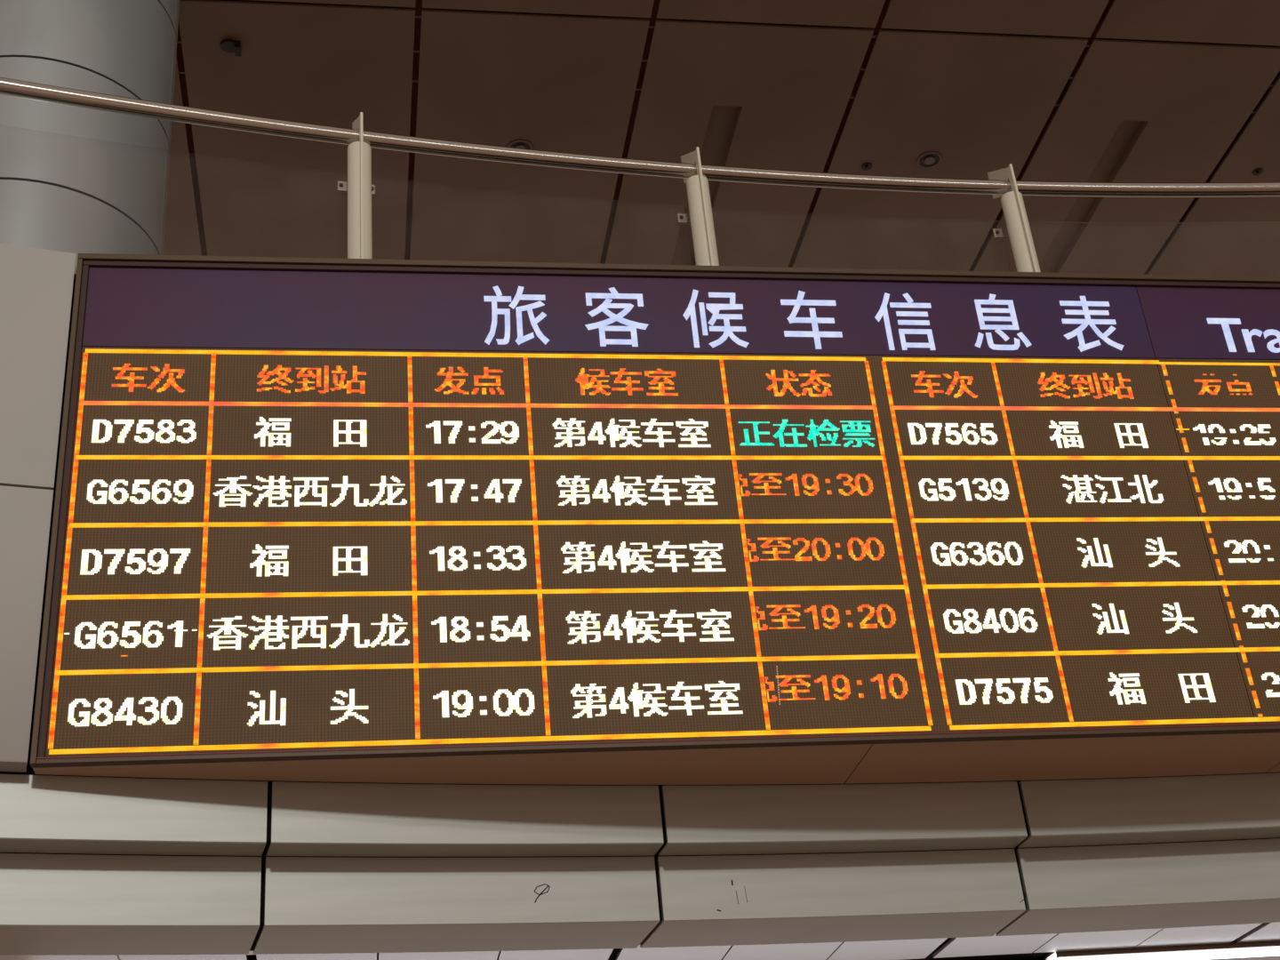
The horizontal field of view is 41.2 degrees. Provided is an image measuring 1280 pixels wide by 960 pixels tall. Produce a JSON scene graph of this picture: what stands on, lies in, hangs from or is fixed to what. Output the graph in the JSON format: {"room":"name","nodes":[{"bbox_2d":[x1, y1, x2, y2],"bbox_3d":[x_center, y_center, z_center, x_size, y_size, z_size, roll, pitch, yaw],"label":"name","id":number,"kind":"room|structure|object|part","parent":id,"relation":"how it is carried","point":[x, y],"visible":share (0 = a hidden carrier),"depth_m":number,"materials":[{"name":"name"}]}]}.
{"room":"station hall","nodes":[
{"label":"station hall","id":0,"kind":"room"},
{"bbox_2d":[0,243,1279,955],"bbox_3d":[0.944,0.571,9.028,13.356,3.364,1.496,2,-30,-13],"label":"wall","id":1,"kind":"structure","parent":0,"point":[90,865],"depth_m":8.21,"materials":[{"name":"grey metal"}]},
{"bbox_3d":[-3.116,0.628,7.644,0.808,1.353,0.130,6,-31,-20],"label":"wall panel","id":2,"kind":"part","parent":1,"relation":"part of","materials":[{"name":"grey metal"}]},
{"bbox_3d":[-3.229,-0.573,8.310,0.808,1.375,0.123,6,-31,-20],"label":"wall panel","id":3,"kind":"part","parent":1,"relation":"part of","materials":[{"name":"grey metal"}]},
{"bbox_3d":[-2.694,1.915,7.677,1.902,0.320,0.510,5,-31,-19],"label":"fascia panel","id":4,"kind":"part","parent":1,"relation":"part of","materials":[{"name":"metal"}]},
{"bbox_3d":[-2.607,1.478,7.545,1.870,0.291,0.205,5,-31,-19],"label":"fascia panel","id":5,"kind":"part","parent":1,"relation":"part of","materials":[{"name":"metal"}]},
{"bbox_3d":[-0.881,2.056,8.242,1.896,0.320,0.510,3,-30,-16],"label":"fascia panel","id":6,"kind":"part","parent":1,"relation":"part of","materials":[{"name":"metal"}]},
{"bbox_3d":[-0.815,1.618,8.102,1.865,0.291,0.205,3,-30,-16],"label":"fascia panel","id":7,"kind":"part","parent":1,"relation":"part of","materials":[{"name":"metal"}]},
{"bbox_2d":[29,253,1279,784],"bbox_3d":[1.332,0.190,9.031,8.397,2.748,0.660,0,-29,-10],"label":"information board","id":8,"kind":"object","parent":1,"relation":"attached to","point":[315,519],"visible":1,"depth_m":8.49,"materials":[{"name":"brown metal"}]},
{"bbox_3d":[-2.750,0.062,8.066,0.026,2.714,0.052,0,-29,-10],"label":"frame rail","id":9,"kind":"part","parent":8,"relation":"part of","materials":[{"name":"brown metal"}]},
{"bbox_3d":[-0.815,1.380,7.990,3.805,0.016,0.560,0,-29,-10],"label":"underside panel","id":10,"kind":"part","parent":8,"relation":"part of","materials":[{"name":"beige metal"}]},
{"bbox_3d":[0.017,-0.879,9.089,5.712,0.483,0.016,0,-29,-10],"label":"header panel","id":11,"kind":"part","parent":8,"relation":"part of","materials":[{"name":"purple plastic"}]},
{"bbox_3d":[1.489,1.228,8.110,8.344,0.021,0.052,0,-29,-10],"label":"frame rail","id":12,"kind":"part","parent":8,"relation":"part of","materials":[{"name":"brown metal"}]},
{"bbox_3d":[1.263,-1.141,9.430,8.397,0.033,0.052,0,-29,-10],"label":"frame rail","id":13,"kind":"part","parent":8,"relation":"part of","materials":[{"name":"brown metal"}]},
{"bbox_3d":[2.199,1.388,8.520,2.302,0.016,0.608,0,-29,-10],"label":"underside panel","id":14,"kind":"part","parent":8,"relation":"part of","materials":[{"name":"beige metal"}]},
{"bbox_3d":[4.103,-0.886,9.778,2.566,0.483,0.016,0,-29,-10],"label":"header panel","id":15,"kind":"part","parent":8,"relation":"part of","materials":[{"name":"purple plastic"}]},
{"bbox_3d":[4.213,0.268,9.140,2.566,2.157,0.015,0,-29,-10],"label":"led panel","id":16,"kind":"part","parent":8,"relation":"part of","materials":[{"name":"plastic"}]},
{"bbox_3d":[4.460,1.382,8.899,2.270,0.016,0.600,0,-29,-10],"label":"underside panel","id":17,"kind":"part","parent":8,"relation":"part of","materials":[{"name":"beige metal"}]},
{"bbox_3d":[0.970,2.137,8.705,1.912,0.320,0.510,2,-30,-12],"label":"fascia panel","id":18,"kind":"part","parent":1,"relation":"part of","materials":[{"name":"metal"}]},
{"bbox_3d":[1.014,1.698,8.560,1.880,0.291,0.205,2,-30,-12],"label":"fascia panel","id":19,"kind":"part","parent":1,"relation":"part of","materials":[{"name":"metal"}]},
{"bbox_3d":[2.850,2.156,9.062,1.902,0.320,0.517,0,-29,-10],"label":"fascia panel","id":20,"kind":"part","parent":1,"relation":"part of","materials":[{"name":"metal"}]},
{"bbox_3d":[2.871,1.717,8.913,1.870,0.291,0.213,0,-29,-10],"label":"fascia panel","id":21,"kind":"part","parent":1,"relation":"part of","materials":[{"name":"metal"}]},
{"bbox_2d":[0,921,1279,959],"bbox_3d":[0.942,3.332,10.684,13.950,0.060,6.874,0,-29,-10],"label":"ceiling","id":22,"kind":"structure","parent":0,"point":[1030,947],"depth_m":9.29,"materials":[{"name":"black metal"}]},
{"bbox_3d":[-2.812,2.320,8.182,0.608,0.019,1.512,0,-29,-10],"label":"ceiling panel","id":23,"kind":"part","parent":22,"relation":"part of","materials":[{"name":"white metal"}]},
{"bbox_3d":[-2.224,2.346,8.330,0.587,0.019,1.403,0,-29,-10],"label":"ceiling panel","id":24,"kind":"part","parent":22,"relation":"part of","materials":[{"name":"white metal"}]},
{"bbox_3d":[-1.605,2.370,8.479,0.587,0.019,1.303,0,-29,-10],"label":"ceiling panel","id":25,"kind":"part","parent":22,"relation":"part of","materials":[{"name":"white metal"}]},
{"bbox_3d":[-1.014,2.389,8.615,0.608,0.019,1.221,0,-29,-10],"label":"ceiling panel","id":26,"kind":"part","parent":22,"relation":"part of","materials":[{"name":"white metal"}]},
{"bbox_3d":[-0.423,2.405,8.745,0.587,0.019,1.151,0,-29,-10],"label":"ceiling panel","id":27,"kind":"part","parent":22,"relation":"part of","materials":[{"name":"white metal"}]},
{"bbox_3d":[0.199,2.419,8.877,0.587,0.019,1.092,0,-29,-10],"label":"ceiling panel","id":28,"kind":"part","parent":22,"relation":"part of","materials":[{"name":"white metal"}]},
{"bbox_3d":[0.792,2.429,8.996,0.608,0.019,1.048,0,-29,-10],"label":"ceiling panel","id":29,"kind":"part","parent":22,"relation":"part of","materials":[{"name":"white metal"}]},
{"bbox_3d":[1.387,2.436,9.110,0.587,0.019,1.017,0,-29,-10],"label":"ceiling panel","id":30,"kind":"part","parent":22,"relation":"part of","materials":[{"name":"white metal"}]},
{"bbox_3d":[2.012,2.439,9.224,0.587,0.019,0.997,0,-29,-10],"label":"ceiling panel","id":31,"kind":"part","parent":22,"relation":"part of","materials":[{"name":"white metal"}]},
{"bbox_3d":[2.608,2.440,9.327,0.608,0.019,0.992,0,-29,-10],"label":"ceiling panel","id":32,"kind":"part","parent":22,"relation":"part of","materials":[{"name":"white metal"}]},
{"bbox_2d":[1043,938,1279,959],"bbox_3d":[3.671,2.764,10.064,2.625,0.068,0.225,0,-29,-10],"label":"linear light","id":33,"kind":"object","parent":22,"relation":"attached to","point":[1234,949],"visible":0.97,"depth_m":9.90,"materials":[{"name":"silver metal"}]},
{"bbox_2d":[1048,946,1279,959],"bbox_3d":[3.671,2.771,10.060,2.610,0.051,0.162,0,-29,-10],"label":"diffuser","id":34,"kind":"object","parent":33,"relation":"attached to","point":[1151,953],"depth_m":9.88,"materials":[{"name":"white plastic"}]},
{"bbox_3d":[3.205,2.437,9.425,0.587,0.019,0.998,0,-29,-10],"label":"ceiling panel","id":35,"kind":"part","parent":22,"relation":"part of","materials":[{"name":"white metal"}]},
{"bbox_3d":[3.579,3.297,11.031,0.587,0.019,1.972,0,-29,-10],"label":"ceiling panel","id":36,"kind":"part","parent":22,"relation":"part of","materials":[{"name":"white metal"}]},
{"bbox_3d":[3.833,2.431,9.522,0.587,0.019,1.019,0,-29,-10],"label":"ceiling panel","id":37,"kind":"part","parent":22,"relation":"part of","materials":[{"name":"white metal"}]},
{"bbox_2d":[163,0,1279,277],"bbox_3d":[0.616,-2.351,16.170,20.550,0.180,9.405,0,-29,-10],"label":"ceiling","id":38,"kind":"structure","parent":0,"point":[1076,91],"depth_m":14.71,"materials":[{"name":"brown"}]},
{"bbox_3d":[-4.729,-2.750,14.374,1.802,0.022,3.666,0,-29,-10],"label":"panel","id":39,"kind":"part","parent":38,"relation":"part of","materials":[{"name":"brown metal"}]},
{"bbox_2d":[220,39,241,56],"bbox_3d":[-3.216,-3.396,13.383,0.157,0.068,0.133,0,-29,-10],"label":"ceiling speaker","id":40,"kind":"object","parent":38,"relation":"attached to","point":[228,45],"visible":1,"depth_m":13.37,"materials":[{"name":"black plastic"}]},
{"bbox_3d":[-2.902,-2.753,14.683,1.802,0.022,3.666,0,-29,-10],"label":"panel","id":41,"kind":"part","parent":38,"relation":"part of","materials":[{"name":"brown metal"}]},
{"bbox_3d":[-2.502,-4.120,12.298,1.802,0.022,1.814,0,-29,-10],"label":"panel","id":42,"kind":"part","parent":38,"relation":"part of","materials":[{"name":"brown metal"}]},
{"bbox_2d":[507,139,533,149],"bbox_3d":[-1.040,-2.877,14.761,0.225,0.038,0.225,0,-29,-10],"label":"recessed light","id":43,"kind":"object","parent":38,"relation":"in","point":[518,143],"visible":0.53,"depth_m":14.71,"materials":[{"name":"brown"}]},
{"bbox_3d":[-1.076,-2.755,14.991,1.802,0.022,3.666,0,-29,-10],"label":"panel","id":44,"kind":"part","parent":38,"relation":"part of","materials":[{"name":"brown metal"}]},
{"bbox_3d":[-0.675,-4.123,12.606,1.802,0.022,1.814,0,-29,-10],"label":"panel","id":45,"kind":"part","parent":38,"relation":"part of","materials":[{"name":"brown metal"}]},
{"bbox_3d":[0.747,-2.794,15.320,1.802,0.105,3.666,0,-29,-10],"label":"panel","id":46,"kind":"part","parent":38,"relation":"part of","materials":[{"name":"brown metal"}]},
{"bbox_3d":[1.151,-4.126,12.914,1.802,0.022,1.814,0,-29,-10],"label":"panel","id":47,"kind":"part","parent":38,"relation":"part of","materials":[{"name":"brown metal"}]},
{"bbox_2d":[861,162,871,170],"bbox_3d":[2.045,-2.819,15.360,0.096,0.030,0.096,0,-29,-10],"label":"sprinkler head","id":48,"kind":"object","parent":38,"relation":"attached to","point":[865,166],"visible":1,"depth_m":15.35},
{"bbox_2d":[916,151,942,168],"bbox_3d":[2.607,-2.890,15.364,0.225,0.038,0.225,0,-29,-10],"label":"recessed light","id":49,"kind":"object","parent":38,"relation":"in","point":[927,159],"visible":1,"depth_m":15.35,"materials":[{"name":"brown"}]},
{"bbox_3d":[2.578,-2.761,15.608,1.802,0.022,3.666,0,-29,-10],"label":"panel","id":50,"kind":"part","parent":38,"relation":"part of","materials":[{"name":"brown metal"}]},
{"bbox_3d":[2.978,-4.129,13.223,1.802,0.022,1.814,0,-29,-10],"label":"panel","id":51,"kind":"part","parent":38,"relation":"part of","materials":[{"name":"brown metal"}]},
{"bbox_3d":[4.401,-2.800,15.937,1.802,0.105,3.666,0,-29,-10],"label":"panel","id":52,"kind":"part","parent":38,"relation":"part of","materials":[{"name":"brown metal"}]},
{"bbox_3d":[4.805,-4.132,13.531,1.802,0.022,1.814,0,-29,-10],"label":"panel","id":53,"kind":"part","parent":38,"relation":"part of","materials":[{"name":"brown metal"}]},
{"bbox_3d":[6.231,-2.767,16.225,1.802,0.022,3.666,0,-29,-10],"label":"panel","id":54,"kind":"part","parent":38,"relation":"part of","materials":[{"name":"brown metal"}]},
{"bbox_2d":[1252,168,1263,175],"bbox_3d":[5.771,-2.869,15.909,0.096,0.030,0.096,0,-29,-10],"label":"sprinkler head","id":55,"kind":"object","parent":38,"relation":"attached to","point":[1257,172],"visible":1,"depth_m":15.90},
{"bbox_3d":[0.936,0.340,12.001,20.600,0.067,7.628,0,-29,-10],"label":"floor","id":56,"kind":"structure","parent":0,"visible":0},
{"bbox_2d":[0,0,179,273],"bbox_3d":[-4.105,-1.958,11.590,1.710,4.312,1.709,0,-29,-10],"label":"column","id":57,"kind":"structure","parent":56,"relation":"on","point":[74,180],"depth_m":11.10,"materials":[{"name":"grey"}]},
{"bbox_3d":[-3.674,-1.298,10.605,1.477,0.993,0.434,13,-34,-30],"label":"cladding panel","id":58,"kind":"part","parent":57,"relation":"part of","materials":[{"name":"grey metal"}]},
{"bbox_3d":[-3.759,-2.180,11.097,1.477,0.993,0.434,13,-34,-30],"label":"cladding panel","id":59,"kind":"part","parent":57,"relation":"part of","materials":[{"name":"grey metal"}]},
{"bbox_3d":[-3.843,-3.061,11.588,1.477,0.993,0.434,13,-34,-30],"label":"cladding panel","id":60,"kind":"part","parent":57,"relation":"part of","materials":[{"name":"grey metal"}]},
{"bbox_3d":[-3.803,-1.639,12.059,1.477,0.993,0.434,-18,-31,22],"label":"cladding panel","id":61,"kind":"part","parent":57,"relation":"part of","materials":[{"name":"grey metal"}]},
{"bbox_3d":[-3.912,-3.779,11.988,1.477,0.618,0.434,13,-34,-30],"label":"cladding panel","id":62,"kind":"part","parent":57,"relation":"part of","materials":[{"name":"grey metal"}]},
{"bbox_3d":[-3.888,-2.520,12.550,1.477,0.993,0.434,-18,-31,22],"label":"cladding panel","id":63,"kind":"part","parent":57,"relation":"part of","materials":[{"name":"grey metal"}]},
{"bbox_3d":[-3.956,-3.238,12.951,1.477,0.618,0.434,-18,-31,22],"label":"cladding panel","id":64,"kind":"part","parent":57,"relation":"part of","materials":[{"name":"grey metal"}]},
{"bbox_2d":[346,173,347,258],"bbox_3d":[-2.617,-1.415,9.491,1.969,1.084,0.027,5,-31,-18],"label":"glass pane","id":65,"kind":"object","parent":56,"relation":"on","point":[347,173],"visible":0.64,"depth_m":9.88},
{"bbox_2d":[336,112,375,258],"bbox_3d":[-1.637,-1.564,9.844,0.228,1.583,0.332,0,-29,-10],"label":"railing post","id":66,"kind":"object","parent":56,"relation":"on","point":[359,188],"visible":0.76,"depth_m":9.75,"materials":[{"name":"white metal"}]},
{"bbox_2d":[684,207,691,263],"bbox_3d":[-0.634,-1.277,10.079,1.974,1.084,0.027,3,-30,-15],"label":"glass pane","id":67,"kind":"object","parent":56,"relation":"on","point":[684,207],"visible":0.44,"depth_m":10.46,"materials":[{"name":"clear glass"}]},
{"bbox_2d":[676,146,719,265],"bbox_3d":[0.366,-1.462,10.372,0.225,1.583,0.334,0,-29,-10],"label":"railing post","id":68,"kind":"object","parent":56,"relation":"on","point":[700,218],"visible":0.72,"depth_m":10.32,"materials":[{"name":"white metal"}]},
{"bbox_2d":[987,163,1040,271],"bbox_3d":[2.401,-1.431,10.776,0.225,1.583,0.334,0,-29,-10],"label":"railing post","id":69,"kind":"object","parent":56,"relation":"on","point":[1024,252],"visible":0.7,"depth_m":10.75,"materials":[{"name":"white metal"}]},
{"bbox_2d":[0,77,1279,197],"bbox_3d":[0.599,-2.011,10.408,10.170,0.094,0.538,2,-30,-13],"label":"handrail","id":70,"kind":"object","parent":69,"relation":"attached to","point":[8,86],"visible":0.98,"depth_m":10.36,"materials":[{"name":"silver metal"}]},
{"bbox_2d":[1028,221,1279,223],"bbox_3d":[3.435,-1.216,10.887,1.974,1.084,0.027,-1,-29,-8],"label":"glass pane","id":71,"kind":"object","parent":56,"relation":"on","point":[1028,221],"visible":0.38,"depth_m":11.15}
]}

